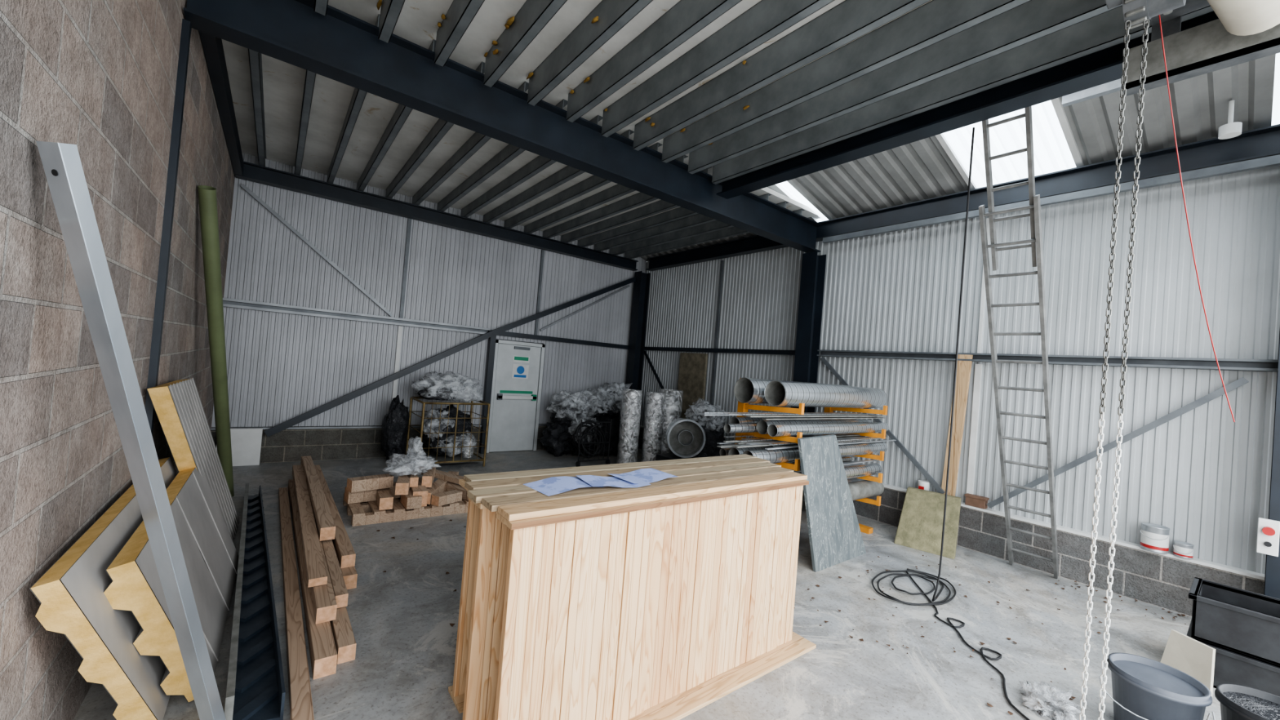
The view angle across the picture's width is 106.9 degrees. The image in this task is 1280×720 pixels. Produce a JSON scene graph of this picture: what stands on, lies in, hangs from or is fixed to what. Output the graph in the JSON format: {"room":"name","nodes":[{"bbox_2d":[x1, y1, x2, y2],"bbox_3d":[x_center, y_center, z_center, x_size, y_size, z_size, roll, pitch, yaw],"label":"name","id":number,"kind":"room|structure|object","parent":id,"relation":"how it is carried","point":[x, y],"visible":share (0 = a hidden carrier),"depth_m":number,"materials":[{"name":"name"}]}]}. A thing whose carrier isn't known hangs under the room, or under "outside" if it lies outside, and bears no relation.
{"room":"warehouse under construction","nodes":[
{"label":"warehouse under construction","id":0,"kind":"room"},
{"bbox_2d":[0,0,235,719],"bbox_3d":[-2.981,-0.548,2.808,0.200,4.200,9.120,5,-1,-38],"label":"wall","id":1,"kind":"structure","parent":0,"point":[99,77],"depth_m":1.75,"materials":[{"name":"concrete"}]},
{"bbox_2d":[145,18,191,435],"bbox_3d":[-2.900,-0.249,2.861,0.035,3.620,0.055,5,-1,-38],"label":"wall column","id":2,"kind":"structure","parent":1,"relation":"attached to","point":[183,61],"depth_m":2.85,"materials":[{"name":"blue metal"}]},
{"bbox_2d":[199,31,244,175],"bbox_3d":[-2.627,-2.345,2.806,0.085,0.160,8.620,5,-1,-38],"label":"steel beam","id":3,"kind":"structure","parent":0,"point":[212,46],"depth_m":4.20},
{"bbox_2d":[313,0,328,16],"bbox_3d":[-0.828,-2.378,1.487,0.068,0.243,4.340,5,-1,-38],"label":"joist","id":4,"kind":"object","parent":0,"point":[320,6],"visible":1,"depth_m":3.14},
{"bbox_2d":[377,0,404,43],"bbox_3d":[-0.526,-2.350,1.720,0.068,0.243,4.340,5,-1,-38],"label":"joist","id":5,"kind":"object","parent":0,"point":[390,10],"visible":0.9,"depth_m":3.23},
{"bbox_2d":[210,152,646,462],"bbox_3d":[-2.715,-0.940,8.605,7.238,5.200,0.230,5,-1,-38],"label":"wall","id":6,"kind":"structure","parent":0,"point":[282,367],"depth_m":7.39,"materials":[{"name":"metal"}]},
{"bbox_2d":[210,423,546,430],"bbox_3d":[-2.942,1.164,8.402,6.938,0.025,0.070,5,-1,-38],"label":"sill","id":7,"kind":"structure","parent":6,"relation":"attached to","point":[540,424],"depth_m":7.08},
{"bbox_2d":[222,297,629,349],"bbox_3d":[-2.786,-0.515,8.400,6.938,0.115,0.100,5,-1,-38],"label":"wall rail","id":8,"kind":"object","parent":6,"relation":"attached to","point":[227,302],"visible":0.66,"depth_m":7.41,"materials":[{"name":"metal"}]},
{"bbox_2d":[486,339,545,453],"bbox_3d":[-2.299,0.682,8.824,0.980,2.040,0.130,5,-1,-38],"label":"door","id":9,"kind":"structure","parent":6,"relation":"in","point":[517,371],"depth_m":8.81,"materials":[{"name":"paint"}]},
{"bbox_2d":[222,0,932,256],"bbox_3d":[0.028,-2.410,4.972,6.918,0.060,9.020,5,-1,-38],"label":"ceiling","id":10,"kind":"structure","parent":0,"point":[283,82],"depth_m":4.82,"materials":[{"name":"metal"}]},
{"bbox_2d":[377,0,749,144],"bbox_3d":[0.074,-2.294,3.464,3.972,0.175,2.335,5,-1,-38],"label":"rust stains","id":11,"kind":"object","parent":10,"relation":"attached to","point":[510,20],"visible":0.4,"depth_m":3.65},
{"bbox_2d":[73,448,1221,719],"bbox_3d":[-0.330,1.881,5.022,7.438,0.150,9.220,5,-1,-38],"label":"floor","id":12,"kind":"structure","parent":0,"point":[401,617],"depth_m":3.32,"materials":[{"name":"concrete"}]},
{"bbox_2d":[30,457,176,719],"bbox_3d":[-2.510,1.108,2.459,0.302,0.876,2.232,5,-1,-38],"label":"roof panel","id":13,"kind":"object","parent":12,"relation":"on","point":[74,604],"visible":0.44,"depth_m":1.80,"materials":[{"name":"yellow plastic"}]},
{"bbox_2d":[35,141,226,719],"bbox_3d":[-1.730,0.503,1.689,0.070,2.235,0.794,5,-1,-1],"label":"metal beam","id":14,"kind":"structure","parent":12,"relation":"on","point":[61,162],"depth_m":1.56,"materials":[{"name":"grey metal"}]},
{"bbox_2d":[103,463,239,702],"bbox_3d":[-2.517,1.141,2.681,0.358,0.827,2.071,5,-1,-38],"label":"roof panel","id":15,"kind":"object","parent":12,"relation":"on","point":[210,553],"visible":0.79,"depth_m":2.43,"materials":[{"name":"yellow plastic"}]},
{"bbox_2d":[146,377,239,542],"bbox_3d":[-3.280,0.831,3.577,0.421,1.423,1.902,5,-1,-38],"label":"wall panel","id":16,"kind":"object","parent":12,"relation":"on","point":[177,405],"visible":0.82,"depth_m":3.21,"materials":[{"name":"yellow plastic"}]},
{"bbox_2d":[197,185,234,497],"bbox_3d":[-3.959,0.051,4.463,0.110,2.953,1.703,5,-1,-29],"label":"pipe","id":17,"kind":"object","parent":12,"relation":"on","point":[207,198],"visible":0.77,"depth_m":4.24,"materials":[{"name":"plastic"}]},
{"bbox_2d":[216,427,262,466],"bbox_3d":[-5.384,1.170,6.379,0.460,0.500,0.060,5,-1,-38],"label":"board","id":18,"kind":"object","parent":12,"relation":"on","point":[246,442],"visible":0.59,"depth_m":6.40,"materials":[{"name":"paint"}]},
{"bbox_2d":[224,483,285,719],"bbox_3d":[-2.939,1.495,3.647,0.220,0.160,3.955,5,-1,-39],"label":"steel tray","id":19,"kind":"object","parent":12,"relation":"on","point":[255,690],"visible":1,"depth_m":2.68,"materials":[{"name":"metal"}]},
{"bbox_2d":[278,455,357,719],"bbox_3d":[-2.816,1.442,4.087,0.435,0.300,4.900,5,-1,-38],"label":"stack","id":20,"kind":"object","parent":12,"relation":"on","point":[326,553],"visible":1,"depth_m":3.19,"materials":[{"name":"wood"}]},
{"bbox_2d":[380,395,409,463],"bbox_3d":[-3.754,1.050,7.280,0.366,1.028,0.427,5,-1,-18],"label":"wrapped bundle","id":21,"kind":"object","parent":12,"relation":"on","point":[394,431],"visible":0.88,"depth_m":7.14,"materials":[{"name":"grey plastic"}]},
{"bbox_2d":[342,493,468,526],"bbox_3d":[-2.544,1.574,5.249,1.180,0.115,0.800,5,-1,-38],"label":"pallet","id":22,"kind":"object","parent":12,"relation":"on","point":[367,513],"visible":0.44,"depth_m":4.88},
{"bbox_2d":[343,465,468,510],"bbox_3d":[-2.565,1.380,5.332,1.281,0.260,1.098,5,-1,-38],"label":"timber offcuts","id":23,"kind":"object","parent":22,"relation":"on","point":[415,492],"visible":0.88,"depth_m":5.00,"materials":[{"name":"wood"}]},
{"bbox_2d":[382,437,441,475],"bbox_3d":[-2.484,1.048,5.210,0.601,0.401,0.419,5,-1,-38],"label":"clear plastic bag","id":24,"kind":"object","parent":23,"relation":"on","point":[411,460],"visible":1,"depth_m":5.20,"materials":[{"name":"white"}]},
{"bbox_2d":[404,396,489,466],"bbox_3d":[-3.039,1.126,7.499,0.996,0.996,0.836,5,-1,-38],"label":"wire cage","id":25,"kind":"object","parent":12,"relation":"on","point":[444,432],"visible":0.96,"depth_m":7.34,"materials":[{"name":"gold metal"}]},
{"bbox_2d":[411,371,483,401],"bbox_3d":[-3.048,0.398,7.514,1.089,0.447,0.792,5,-1,-38],"label":"goods","id":26,"kind":"object","parent":25,"relation":"on","point":[438,390],"visible":1,"depth_m":7.33,"materials":[{"name":"white"}]},
{"bbox_2d":[479,334,496,453],"bbox_3d":[-2.718,0.603,8.473,0.100,2.120,0.090,5,-1,-38],"label":"post","id":27,"kind":"object","parent":12,"relation":"on","point":[491,342],"visible":0.71,"depth_m":8.44,"materials":[{"name":"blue metal"}]},
{"bbox_2d":[539,382,632,456],"bbox_3d":[-0.909,1.108,9.133,1.981,1.423,1.040,5,-1,-38],"label":"pile","id":28,"kind":"object","parent":12,"relation":"on","point":[557,437],"visible":0.78,"depth_m":8.87,"materials":[{"name":"grey"}]},
{"bbox_2d":[573,420,609,457],"bbox_3d":[-0.863,1.403,8.438,0.676,0.655,0.295,5,-1,-38],"label":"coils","id":29,"kind":"object","parent":12,"relation":"on","point":[588,428],"visible":0.81,"depth_m":8.38,"materials":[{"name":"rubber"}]},
{"bbox_2d":[575,419,612,466],"bbox_3d":[-0.771,1.416,8.121,0.630,0.800,0.098,5,-1,-38],"label":"crate","id":30,"kind":"object","parent":12,"relation":"on","point":[607,460],"visible":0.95,"depth_m":8.12,"materials":[{"name":"metal"}]},
{"bbox_2d":[616,388,642,463],"bbox_3d":[-0.182,1.189,8.222,0.359,1.350,0.359,5,-1,-38],"label":"duct","id":31,"kind":"object","parent":12,"relation":"on","point":[631,402],"visible":0.92,"depth_m":8.07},
{"bbox_2d":[448,453,816,719],"bbox_3d":[0.143,1.251,2.845,2.358,1.113,0.838,5,-1,-38],"label":"larch timber panel stack","id":32,"kind":"object","parent":12,"relation":"on","point":[664,599],"visible":0.94,"depth_m":2.37,"materials":[{"name":"wood"}]},
{"bbox_2d":[523,467,677,496],"bbox_3d":[-0.172,0.653,2.565,0.877,0.019,0.312,5,-1,-38],"label":"drawings","id":33,"kind":"object","parent":32,"relation":"on","point":[552,486],"visible":1,"depth_m":2.53},
{"bbox_2d":[625,271,650,390],"bbox_3d":[-0.095,-0.002,10.267,0.300,3.800,0.300,5,-1,-38],"label":"steel column","id":34,"kind":"structure","parent":12,"relation":"on","point":[641,286],"depth_m":10.27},
{"bbox_2d":[235,160,638,271],"bbox_3d":[-2.716,-2.289,8.308,6.658,0.200,0.160,5,-1,-38],"label":"steel beam","id":35,"kind":"structure","parent":34,"relation":"attached to","point":[252,172],"depth_m":7.60,"materials":[{"name":"metal"}]},
{"bbox_2d":[640,391,666,462],"bbox_3d":[0.230,1.234,8.339,0.349,1.330,0.349,5,-1,-38],"label":"duct","id":36,"kind":"object","parent":12,"relation":"on","point":[654,415],"visible":0.79,"depth_m":8.20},
{"bbox_2d":[658,388,683,453],"bbox_3d":[0.517,1.238,8.738,0.484,1.380,0.484,5,-1,-38],"label":"duct","id":37,"kind":"object","parent":12,"relation":"on","point":[673,397],"visible":0.42,"depth_m":8.52,"materials":[{"name":"metal"}]},
{"bbox_2d":[654,453,699,461],"bbox_3d":[0.688,1.724,7.427,0.620,0.400,0.720,5,-1,-38],"label":"crate","id":38,"kind":"object","parent":12,"relation":"on","point":[668,455],"visible":0.13,"depth_m":7.44,"materials":[{"name":"plastic"}]},
{"bbox_2d":[666,417,705,457],"bbox_3d":[0.712,1.220,7.508,0.600,0.600,0.312,5,-1,-3],"label":"duct","id":39,"kind":"object","parent":38,"relation":"on","point":[685,437],"visible":1,"depth_m":7.56,"materials":[{"name":"metal"}]},
{"bbox_2d":[677,352,707,419],"bbox_3d":[0.943,0.916,9.037,0.050,2.100,0.700,5,-1,-38],"label":"board panel","id":40,"kind":"object","parent":12,"relation":"on","point":[692,366],"visible":0.43,"depth_m":9.00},
{"bbox_2d":[684,400,726,457],"bbox_3d":[1.113,1.309,8.153,0.780,1.316,0.880,5,-1,-38],"label":"heap","id":41,"kind":"object","parent":12,"relation":"on","point":[712,425],"visible":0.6,"depth_m":7.90,"materials":[{"name":"grey"}]},
{"bbox_2d":[377,520,1186,715],"bbox_3d":[1.042,1.890,4.000,7.167,0.012,2.571,4,-1,8],"label":"fallen leaves","id":42,"kind":"object","parent":12,"relation":"on","point":[840,577],"visible":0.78,"depth_m":3.80,"materials":[{"name":"brown plant"}]},
{"bbox_2d":[791,251,826,412],"bbox_3d":[2.431,0.241,6.981,0.300,3.620,0.300,5,-1,-38],"label":"steel column","id":43,"kind":"structure","parent":12,"relation":"on","point":[813,265],"depth_m":6.97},
{"bbox_2d":[183,0,822,253],"bbox_3d":[-0.073,-2.027,4.950,6.768,0.400,0.190,5,-1,-38],"label":"beam","id":44,"kind":"structure","parent":43,"relation":"on","point":[339,46],"depth_m":3.88,"materials":[{"name":"metal"}]},
{"bbox_2d":[715,11,1218,199],"bbox_3d":[2.319,-2.002,3.894,0.190,0.300,4.390,5,-1,-38],"label":"beam","id":45,"kind":"structure","parent":44,"relation":"attached to","point":[1104,66],"depth_m":3.66,"materials":[{"name":"metal"}]},
{"bbox_2d":[734,377,887,533],"bbox_3d":[1.939,1.131,5.388,1.800,1.720,0.810,5,-1,-38],"label":"rack","id":46,"kind":"object","parent":12,"relation":"on","point":[742,407],"visible":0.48,"depth_m":5.14,"materials":[{"name":"metal"}]},
{"bbox_2d":[733,377,849,404],"bbox_3d":[1.863,0.383,5.453,2.050,0.260,0.260,5,-1,-38],"label":"spiral duct","id":47,"kind":"object","parent":46,"relation":"on","point":[746,390],"visible":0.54,"depth_m":4.93,"materials":[{"name":"metal"}]},
{"bbox_2d":[697,412,896,511],"bbox_3d":[1.807,1.075,5.175,2.946,1.004,0.574,5,-1,-38],"label":"pipes","id":48,"kind":"object","parent":46,"relation":"attached to","point":[843,425],"visible":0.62,"depth_m":5.03,"materials":[{"name":"metal"}]},
{"bbox_2d":[764,380,887,408],"bbox_3d":[2.146,0.404,5.306,2.080,0.250,0.250,5,-1,-38],"label":"spiral duct","id":49,"kind":"object","parent":46,"relation":"on","point":[780,393],"visible":1,"depth_m":5.01,"materials":[{"name":"metal"}]},
{"bbox_2d":[797,434,866,572],"bbox_3d":[1.923,1.367,4.702,1.130,1.225,0.205,5,-1,-38],"label":"board","id":50,"kind":"object","parent":12,"relation":"on","point":[835,537],"visible":1,"depth_m":4.61,"materials":[{"name":"stone"}]},
{"bbox_2d":[893,486,961,559],"bbox_3d":[3.288,1.821,5.399,0.574,0.560,0.579,4,-1,39],"label":"board","id":51,"kind":"object","parent":12,"relation":"on","point":[920,526],"visible":1,"depth_m":5.34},
{"bbox_2d":[978,106,1058,578],"bbox_3d":[3.394,0.112,4.234,2.047,3.939,0.387,5,-1,-39],"label":"ladder","id":52,"kind":"object","parent":12,"relation":"on","point":[1034,206],"visible":0.98,"depth_m":4.04,"materials":[{"name":"metal"}]},
{"bbox_2d":[1017,680,1080,719],"bbox_3d":[2.345,1.924,2.709,0.277,0.122,0.332,4,-1,32],"label":"clear plastic sheet","id":53,"kind":"object","parent":12,"relation":"on","point":[1042,709],"visible":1,"depth_m":2.69,"materials":[{"name":"white"}]},
{"bbox_2d":[1098,652,1212,719],"bbox_3d":[2.745,1.847,2.531,0.413,0.335,0.385,5,-1,-38],"label":"plastic bucket","id":54,"kind":"object","parent":12,"relation":"on","point":[1144,688],"visible":0.92,"depth_m":2.50,"materials":[{"name":"plastic"}]},
{"bbox_2d":[1160,629,1215,704],"bbox_3d":[3.483,1.931,3.003,0.117,0.300,0.271,5,-1,-6],"label":"board","id":55,"kind":"object","parent":12,"relation":"on","point":[1182,652],"visible":0.71,"depth_m":3.01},
{"bbox_2d":[1186,577,1279,696],"bbox_3d":[3.975,1.846,3.081,0.540,0.550,0.540,5,-1,-38],"label":"trough","id":56,"kind":"object","parent":12,"relation":"on","point":[1242,626],"visible":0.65,"depth_m":3.00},
{"bbox_2d":[1211,683,1279,719],"bbox_3d":[3.074,1.867,2.300,0.413,0.340,0.385,5,-1,-38],"label":"plastic bucket","id":57,"kind":"object","parent":12,"relation":"on","point":[1237,702],"visible":1,"depth_m":2.39,"materials":[{"name":"grey"}]},
{"bbox_2d":[1263,329,1279,599],"bbox_3d":[5.033,0.309,3.608,0.300,3.800,0.300,5,-1,-38],"label":"steel column","id":58,"kind":"structure","parent":12,"relation":"on","point":[1272,577],"depth_m":3.61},
{"bbox_2d":[640,53,1275,262],"bbox_3d":[0.096,-3.188,5.007,7.400,1.811,9.250,5,-1,-38],"label":"roof","id":59,"kind":"structure","parent":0,"point":[920,170],"depth_m":4.43,"materials":[{"name":"metal"}]},
{"bbox_2d":[935,97,1084,189],"bbox_3d":[3.031,-2.463,4.281,3.257,0.809,0.980,5,-1,-38],"label":"flashing","id":60,"kind":"object","parent":59,"relation":"attached to","point":[1057,104],"depth_m":4.69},
{"bbox_2d":[775,53,1279,222],"bbox_3d":[1.351,-3.112,3.376,7.400,1.811,4.370,5,-1,-38],"label":"skylight","id":61,"kind":"object","parent":59,"relation":"attached to","point":[1051,151],"visible":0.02,"depth_m":4.87,"materials":[{"name":"white paint"}]},
{"bbox_2d":[1062,78,1121,106],"bbox_3d":[4.098,-2.234,3.490,0.060,0.150,1.500,5,-1,-38],"label":"roof purlin","id":62,"kind":"structure","parent":59,"relation":"attached to","point":[1114,86],"depth_m":3.92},
{"bbox_2d":[1217,100,1242,139],"bbox_3d":[4.721,-1.931,3.795,0.120,0.280,0.118,5,-1,-38],"label":"security light","id":63,"kind":"object","parent":59,"relation":"attached to","point":[1231,130],"visible":1,"depth_m":3.78,"materials":[{"name":"white paint"}]},
{"bbox_2d":[638,164,1279,616],"bbox_3d":[2.647,0.011,7.163,0.200,4.120,9.120,5,-1,-38],"label":"wall","id":64,"kind":"structure","parent":0,"point":[1201,474],"depth_m":4.85,"materials":[{"name":"metal"}]},
{"bbox_2d":[391,217,989,493],"bbox_3d":[0.363,-0.274,7.763,8.154,3.340,2.550,4,-1,15],"label":"trim","id":65,"kind":"structure","parent":64,"relation":"attached to","point":[978,368],"depth_m":7.61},
{"bbox_2d":[640,425,1265,580],"bbox_3d":[2.538,1.593,7.026,0.130,0.025,8.920,5,-1,-38],"label":"sill","id":66,"kind":"structure","parent":64,"relation":"attached to","point":[1205,562],"depth_m":4.50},
{"bbox_2d":[917,480,930,490],"bbox_3d":[3.455,1.553,5.785,0.133,0.160,0.130,5,-1,-38],"label":"paint pot","id":67,"kind":"object","parent":66,"relation":"on","point":[922,484],"visible":0.72,"depth_m":5.74,"materials":[{"name":"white plastic"}]},
{"bbox_2d":[941,354,973,496],"bbox_3d":[3.698,0.789,5.552,0.125,1.723,0.249,5,-1,-38],"label":"plank","id":68,"kind":"object","parent":66,"relation":"on","point":[963,367],"visible":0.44,"depth_m":5.53,"materials":[{"name":"brown wood"}]},
{"bbox_2d":[964,493,989,509],"bbox_3d":[3.802,1.595,5.366,0.100,0.119,0.210,5,-1,-38],"label":"brick","id":69,"kind":"object","parent":66,"relation":"on","point":[971,500],"visible":1,"depth_m":5.33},
{"bbox_2d":[1139,522,1170,554],"bbox_3d":[4.601,1.592,4.244,0.187,0.220,0.178,5,-1,-38],"label":"tin","id":70,"kind":"object","parent":66,"relation":"on","point":[1154,538],"visible":1,"depth_m":4.19,"materials":[{"name":"metal"}]},
{"bbox_2d":[1173,540,1194,559],"bbox_3d":[4.715,1.649,4.120,0.130,0.120,0.118,5,-1,-38],"label":"tin","id":71,"kind":"object","parent":66,"relation":"on","point":[1182,549],"visible":1,"depth_m":4.09,"materials":[{"name":"metal"}]},
{"bbox_2d":[644,346,1278,372],"bbox_3d":[2.677,-0.100,6.990,0.140,0.090,8.620,5,-1,-38],"label":"wall rail","id":72,"kind":"object","parent":64,"relation":"attached to","point":[1224,364],"visible":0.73,"depth_m":4.85,"materials":[{"name":"metal"}]},
{"bbox_2d":[646,124,1279,271],"bbox_3d":[2.790,-1.861,6.901,0.205,0.335,8.570,5,-1,-38],"label":"steel eaves beam","id":73,"kind":"object","parent":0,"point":[1260,148],"visible":0.97,"depth_m":4.89,"materials":[{"name":"metal"}]},
{"bbox_2d":[248,48,266,166],"bbox_3d":[-3.843,-2.615,4.781,0.068,0.153,4.350,5,-1,-38],"label":"joist","id":74,"kind":"object","parent":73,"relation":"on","point":[255,57],"visible":0.67,"depth_m":4.69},
{"bbox_2d":[293,70,315,175],"bbox_3d":[-3.539,-2.587,5.016,0.068,0.153,4.350,5,-1,-38],"label":"joist","id":75,"kind":"object","parent":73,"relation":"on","point":[309,81],"visible":0.6,"depth_m":4.90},
{"bbox_2d":[326,13,380,183],"bbox_3d":[-3.235,-2.559,5.251,0.068,0.153,4.350,5,-1,-38],"label":"joist","id":76,"kind":"object","parent":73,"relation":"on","point":[358,96],"visible":0.59,"depth_m":5.14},
{"bbox_2d":[356,39,435,191],"bbox_3d":[-2.932,-2.531,5.486,0.068,0.153,4.350,5,-1,-38],"label":"joist","id":77,"kind":"object","parent":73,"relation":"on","point":[402,113],"visible":0.61,"depth_m":5.39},
{"bbox_2d":[385,61,484,198],"bbox_3d":[-2.628,-2.503,5.721,0.068,0.153,4.350,5,-1,-38],"label":"joist","id":78,"kind":"object","parent":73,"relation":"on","point":[441,127],"visible":0.59,"depth_m":5.64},
{"bbox_2d":[240,183,630,331],"bbox_3d":[-2.837,-1.360,8.334,6.524,1.546,0.030,5,-1,-38],"label":"tie","id":79,"kind":"object","parent":73,"relation":"attached to","point":[243,186],"visible":1,"depth_m":7.05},
{"bbox_2d":[264,276,635,436],"bbox_3d":[-2.623,-0.374,8.431,6.142,3.320,0.060,5,-1,-38],"label":"brace","id":80,"kind":"object","parent":73,"relation":"attached to","point":[328,406],"visible":1,"depth_m":7.77,"materials":[{"name":"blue metal"}]},
{"bbox_2d":[434,0,484,66],"bbox_3d":[-0.224,-2.322,1.954,0.068,0.243,4.340,5,-1,-38],"label":"joist","id":81,"kind":"object","parent":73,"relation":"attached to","point":[460,13],"visible":1,"depth_m":3.32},
{"bbox_2d":[412,81,528,204],"bbox_3d":[-2.324,-2.475,5.956,0.068,0.153,4.350,5,-1,-38],"label":"joist","id":82,"kind":"object","parent":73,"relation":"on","point":[477,140],"visible":0.61,"depth_m":5.90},
{"bbox_2d":[436,98,567,211],"bbox_3d":[-2.021,-2.447,6.191,0.068,0.153,4.350,5,-1,-38],"label":"joist","id":83,"kind":"object","parent":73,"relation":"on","point":[510,152],"visible":0.7,"depth_m":6.16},
{"bbox_2d":[483,0,567,87],"bbox_3d":[0.078,-2.295,2.188,0.068,0.243,4.340,5,-1,-38],"label":"joist","id":84,"kind":"object","parent":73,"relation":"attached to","point":[533,15],"visible":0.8,"depth_m":3.36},
{"bbox_2d":[460,115,602,217],"bbox_3d":[-1.717,-2.419,6.426,0.068,0.153,4.350,5,-1,-38],"label":"joist","id":85,"kind":"object","parent":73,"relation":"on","point":[540,163],"visible":0.59,"depth_m":6.41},
{"bbox_2d":[482,129,634,222],"bbox_3d":[-1.413,-2.391,6.661,0.068,0.153,4.350,5,-1,-38],"label":"joist","id":86,"kind":"object","parent":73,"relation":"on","point":[567,173],"visible":0.64,"depth_m":6.66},
{"bbox_2d":[503,142,662,228],"bbox_3d":[-1.109,-2.363,6.896,0.068,0.153,4.350,5,-1,-38],"label":"joist","id":87,"kind":"object","parent":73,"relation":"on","point":[593,182],"visible":0.68,"depth_m":6.92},
{"bbox_2d":[527,0,653,106],"bbox_3d":[0.380,-2.267,2.422,0.068,0.243,4.340,5,-1,-38],"label":"joist","id":88,"kind":"object","parent":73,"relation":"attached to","point":[587,37],"visible":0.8,"depth_m":3.41,"materials":[{"name":"metal"}]},
{"bbox_2d":[524,155,688,233],"bbox_3d":[-0.806,-2.336,7.131,0.068,0.153,4.350,5,-1,-38],"label":"joist","id":89,"kind":"object","parent":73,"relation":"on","point":[616,191],"visible":0.61,"depth_m":7.17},
{"bbox_2d":[560,200,678,243],"bbox_3d":[-0.198,-2.280,7.601,0.068,0.153,4.350,5,-1,-38],"label":"joist","id":90,"kind":"object","parent":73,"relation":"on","point":[660,206],"visible":0.45,"depth_m":7.71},
{"bbox_2d":[542,167,711,238],"bbox_3d":[-0.502,-2.308,7.365,0.068,0.153,4.350,5,-1,-38],"label":"joist","id":91,"kind":"object","parent":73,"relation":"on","point":[640,198],"visible":0.61,"depth_m":7.45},
{"bbox_2d":[577,207,698,247],"bbox_3d":[0.106,-2.252,7.835,0.068,0.153,4.350,5,-1,-38],"label":"joist","id":92,"kind":"object","parent":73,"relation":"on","point":[678,213],"visible":0.55,"depth_m":7.95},
{"bbox_2d":[566,0,742,122],"bbox_3d":[0.682,-2.239,2.655,0.068,0.243,4.340,5,-1,-38],"label":"joist","id":93,"kind":"object","parent":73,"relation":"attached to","point":[686,18],"visible":1,"depth_m":3.43,"materials":[{"name":"metal"}]},
{"bbox_2d":[594,193,771,251],"bbox_3d":[0.409,-2.224,8.070,0.068,0.153,4.350,5,-1,-38],"label":"joist","id":94,"kind":"object","parent":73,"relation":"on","point":[699,219],"visible":0.62,"depth_m":8.15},
{"bbox_2d":[609,201,788,255],"bbox_3d":[0.713,-2.196,8.305,0.068,0.153,4.350,5,-1,-38],"label":"joist","id":95,"kind":"object","parent":73,"relation":"on","point":[716,225],"visible":0.59,"depth_m":8.38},
{"bbox_2d":[624,208,804,258],"bbox_3d":[1.017,-2.168,8.540,0.068,0.153,4.350,5,-1,-38],"label":"joist","id":96,"kind":"object","parent":73,"relation":"on","point":[733,231],"visible":0.54,"depth_m":8.62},
{"bbox_2d":[601,0,834,137],"bbox_3d":[0.985,-2.211,2.889,0.068,0.243,4.340,5,-1,-38],"label":"joist","id":97,"kind":"object","parent":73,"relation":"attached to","point":[766,19],"visible":0.97,"depth_m":3.45,"materials":[{"name":"metal"}]},
{"bbox_2d":[632,0,930,151],"bbox_3d":[1.287,-2.183,3.123,0.068,0.243,4.340,5,-1,-38],"label":"joist","id":98,"kind":"object","parent":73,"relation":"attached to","point":[849,20],"visible":1,"depth_m":3.44,"materials":[{"name":"metal"}]},
{"bbox_2d":[662,0,1031,163],"bbox_3d":[1.589,-2.156,3.356,0.068,0.243,4.340,5,-1,-38],"label":"joist","id":99,"kind":"object","parent":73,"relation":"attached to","point":[935,21],"visible":1,"depth_m":3.44,"materials":[{"name":"metal"}]},
{"bbox_2d":[688,0,1122,173],"bbox_3d":[1.891,-2.128,3.590,0.068,0.243,4.340,5,-1,-38],"label":"joist","id":100,"kind":"object","parent":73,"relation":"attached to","point":[1033,20],"visible":0.81,"depth_m":3.42,"materials":[{"name":"metal"}]},
{"bbox_2d":[644,351,1248,508],"bbox_3d":[2.493,0.745,7.111,0.030,1.607,8.105,5,-1,-38],"label":"brace","id":101,"kind":"object","parent":73,"relation":"attached to","point":[1241,381],"visible":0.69,"depth_m":4.69,"materials":[{"name":"grey paint"}]},
{"bbox_2d":[871,127,1030,719],"bbox_3d":[2.312,0.076,3.494,0.708,3.836,2.379,4,-1,19],"label":"cable","id":102,"kind":"object","parent":73,"relation":"hanging from","point":[944,602],"visible":1,"depth_m":3.83,"materials":[{"name":"rubber"}]},
{"bbox_2d":[711,5,1213,184],"bbox_3d":[2.193,-2.100,3.824,0.068,0.243,4.340,5,-1,-38],"label":"joist","id":103,"kind":"object","parent":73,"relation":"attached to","point":[1104,30],"visible":0.67,"depth_m":3.54,"materials":[{"name":"metal"}]},
{"bbox_2d":[1121,15,1279,96],"bbox_3d":[2.934,-1.692,2.242,0.120,0.490,0.900,5,-1,-38],"label":"steel beam","id":104,"kind":"structure","parent":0,"point":[1207,47],"depth_m":2.38,"materials":[{"name":"metal"}]},
{"bbox_2d":[1256,517,1279,556],"bbox_3d":[4.742,1.338,3.584,0.090,0.260,0.100,5,-1,-38],"label":"box","id":105,"kind":"object","parent":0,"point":[1268,531],"visible":1,"depth_m":3.57,"materials":[{"name":"white paint"}]},
{"bbox_3d":[2.755,-0.710,1.424,7.138,5.400,0.150,5,-1,-38],"label":"wall","id":106,"kind":"structure","parent":0,"visible":0},
{"bbox_2d":[1104,0,1279,35],"bbox_3d":[2.486,-1.642,1.849,1.060,0.673,0.820,5,-1,-38],"label":"shutter chain hoist","id":107,"kind":"object","parent":106,"relation":"attached to","point":[1238,17],"visible":0.94,"depth_m":2.02,"materials":[{"name":"metal"}]},
{"bbox_2d":[1079,20,1131,719],"bbox_3d":[1.832,0.141,1.876,0.015,3.009,0.016,5,-1,-21],"label":"chain","id":108,"kind":"object","parent":107,"relation":"hanging from","point":[1125,55],"visible":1,"depth_m":1.88,"materials":[{"name":"metal"}]},
{"bbox_2d":[1097,18,1149,719],"bbox_3d":[1.890,0.173,1.863,0.015,3.064,0.016,5,-1,-21],"label":"chain","id":109,"kind":"object","parent":107,"relation":"hanging from","point":[1145,30],"visible":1,"depth_m":1.86,"materials":[{"name":"metal"}]},
{"bbox_2d":[1158,14,1235,422],"bbox_3d":[2.333,-0.595,1.988,0.635,1.682,0.004,5,-1,-14],"label":"pull cord","id":110,"kind":"object","parent":107,"relation":"hanging from","point":[1158,15],"visible":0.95,"depth_m":1.97,"materials":[{"name":"fabric"}]}
]}

